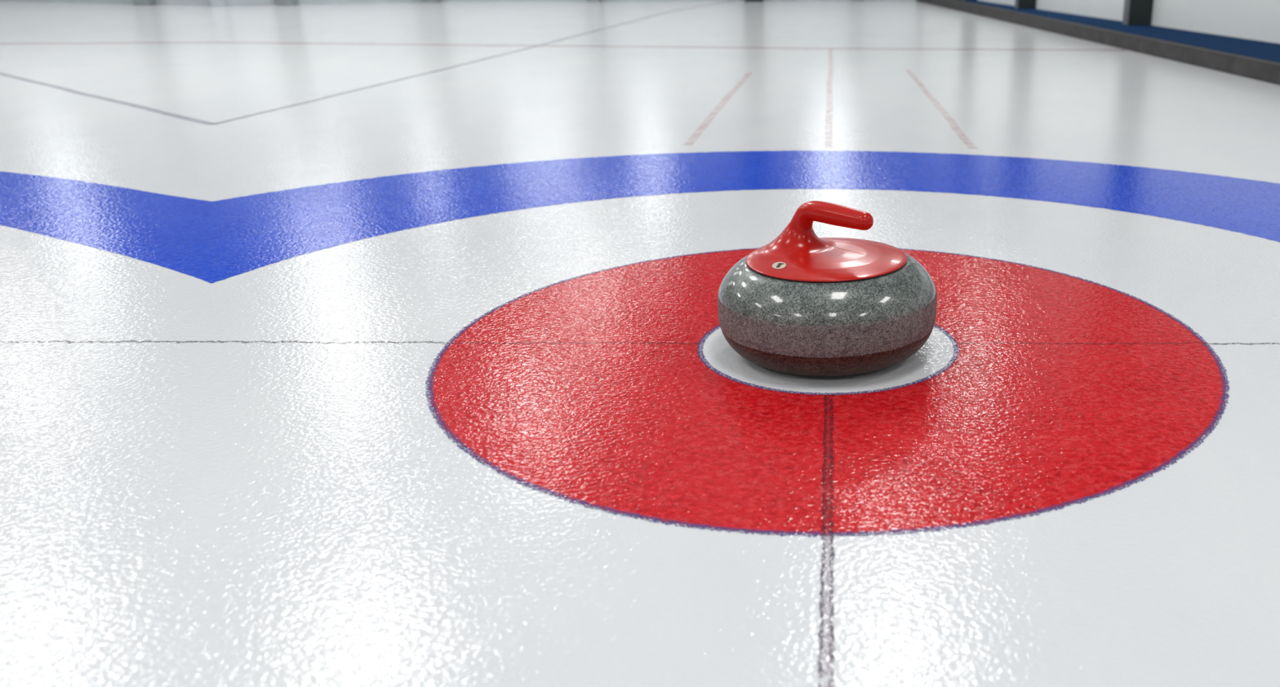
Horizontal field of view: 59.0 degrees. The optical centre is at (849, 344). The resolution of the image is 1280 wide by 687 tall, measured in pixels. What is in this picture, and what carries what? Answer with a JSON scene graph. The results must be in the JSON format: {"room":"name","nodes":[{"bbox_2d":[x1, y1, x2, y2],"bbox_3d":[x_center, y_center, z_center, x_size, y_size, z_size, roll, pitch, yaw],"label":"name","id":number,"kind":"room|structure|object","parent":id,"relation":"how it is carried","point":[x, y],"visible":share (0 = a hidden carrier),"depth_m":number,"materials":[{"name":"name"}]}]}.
{"room":"ice rink","nodes":[
{"label":"ice rink","id":0,"kind":"room"},
{"bbox_2d":[0,0,1279,686],"bbox_3d":[-5.094,-1.388,5.437,22.000,0.001,20.000,0,20,-1],"label":"ice rink","id":1,"kind":"structure","parent":0,"point":[357,344],"depth_m":1.70,"materials":[{"name":"white ice"}]},
{"bbox_2d":[717,200,937,376],"bbox_3d":[-0.035,-0.103,1.700,0.346,0.244,0.342,-1,20,-1],"label":"stone","id":2,"kind":"object","parent":1,"relation":"on","point":[801,303],"visible":1,"depth_m":1.60,"materials":[{"name":"stone"}]},
{"bbox_2d":[915,0,1279,84],"bbox_3d":[2.106,-1.153,4.870,0.074,0.088,16.728,-3,20,-9],"label":"curb","id":3,"kind":"object","parent":1,"relation":"on","point":[1263,70],"visible":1,"depth_m":6.71,"materials":[{"name":"rubber"}]},
{"bbox_2d":[960,0,1279,62],"bbox_3d":[2.188,-1.103,4.729,1.375,0.089,16.976,-4,21,-13],"label":"floor","id":4,"kind":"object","parent":1,"relation":"on","point":[1270,51],"visible":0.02,"depth_m":6.83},
{"bbox_2d":[977,0,1279,44],"bbox_3d":[2.973,-2.939,4.228,0.244,3.900,17.031,-4,21,-13],"label":"wall","id":5,"kind":"structure","parent":0,"point":[1252,20],"depth_m":7.09,"materials":[{"name":"white paint"}]},
{"bbox_2d":[1014,0,1035,8],"bbox_3d":[1.553,-4.742,9.018,0.162,3.808,0.130,0,20,-1],"label":"wall post","id":6,"kind":"object","parent":5,"relation":"attached to","point":[1019,4],"visible":1,"depth_m":9.60,"materials":[{"name":"metal"}]},
{"bbox_2d":[1122,0,1153,25],"bbox_3d":[2.053,-4.056,7.145,0.186,3.808,0.130,0,20,-1],"label":"wall post","id":7,"kind":"object","parent":5,"relation":"attached to","point":[1135,12],"visible":1,"depth_m":7.71,"materials":[{"name":"metal"}]},
{"bbox_3d":[-10.000,-5.341,10.461,8.340,3.900,1.896,0,20,-1],"label":"wall","id":8,"kind":"structure","parent":0,"visible":0},
{"bbox_2d":[0,0,210,6],"bbox_3d":[-10.040,-3.526,11.001,8.472,0.120,0.030,4,20,10],"label":"baseboard","id":9,"kind":"structure","parent":8,"relation":"attached to","point":[166,2],"depth_m":10.45,"materials":[{"name":"white"}]},
{"bbox_2d":[132,0,155,5],"bbox_3d":[-6.606,-5.027,9.697,0.140,3.900,0.140,0,20,-1],"label":"trim","id":10,"kind":"structure","parent":8,"relation":"attached to","point":[135,2],"depth_m":10.29,"materials":[{"name":"white"}]},
{"bbox_3d":[-1.781,-5.640,11.520,5.210,3.900,1.514,0,20,-1],"label":"wall","id":11,"kind":"structure","parent":0,"visible":0},
{"bbox_2d":[586,0,601,2],"bbox_3d":[-2.699,-5.480,11.055,0.130,3.900,0.140,0,20,-1],"label":"trim","id":12,"kind":"structure","parent":11,"relation":"attached to","point":[588,1],"depth_m":11.65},
{"bbox_2d":[441,0,915,1],"bbox_3d":[-1.769,-3.825,12.061,5.326,0.120,0.030,-5,21,-14],"label":"baseboard","id":13,"kind":"structure","parent":11,"relation":"attached to","point":[442,0],"depth_m":11.90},
{"bbox_2d":[744,0,764,1],"bbox_3d":[-1.035,-5.617,11.480,0.200,3.900,0.140,0,20,-1],"label":"trim","id":14,"kind":"structure","parent":11,"relation":"attached to","point":[744,0],"depth_m":12.07,"materials":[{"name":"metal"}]},
{"bbox_3d":[-5.151,-5.223,10.278,1.670,3.900,1.320,0,20,-1],"label":"wall","id":15,"kind":"structure","parent":0,"visible":0},
{"bbox_2d":[209,0,228,6],"bbox_3d":[-5.855,-4.994,9.626,0.120,3.900,0.120,0,20,-1],"label":"trim","id":16,"kind":"structure","parent":15,"relation":"attached to","point":[213,2],"depth_m":10.23,"materials":[{"name":"white"}]},
{"bbox_2d":[275,0,298,5],"bbox_3d":[-5.359,-5.081,9.879,0.140,3.900,0.140,0,20,-1],"label":"trim","id":17,"kind":"structure","parent":15,"relation":"attached to","point":[279,2],"depth_m":10.47,"materials":[{"name":"white"}]},
{"bbox_2d":[227,0,422,6],"bbox_3d":[-5.099,-3.415,10.838,1.936,0.120,0.030,-14,25,-35],"label":"baseboard","id":18,"kind":"structure","parent":15,"relation":"attached to","point":[231,2],"depth_m":10.74,"materials":[{"name":"white"}]},
{"bbox_2d":[422,0,441,3],"bbox_3d":[-4.272,-5.346,10.641,0.150,3.900,0.140,0,20,-1],"label":"trim","id":19,"kind":"structure","parent":15,"relation":"attached to","point":[423,1],"depth_m":11.24,"materials":[{"name":"white"}]}
]}

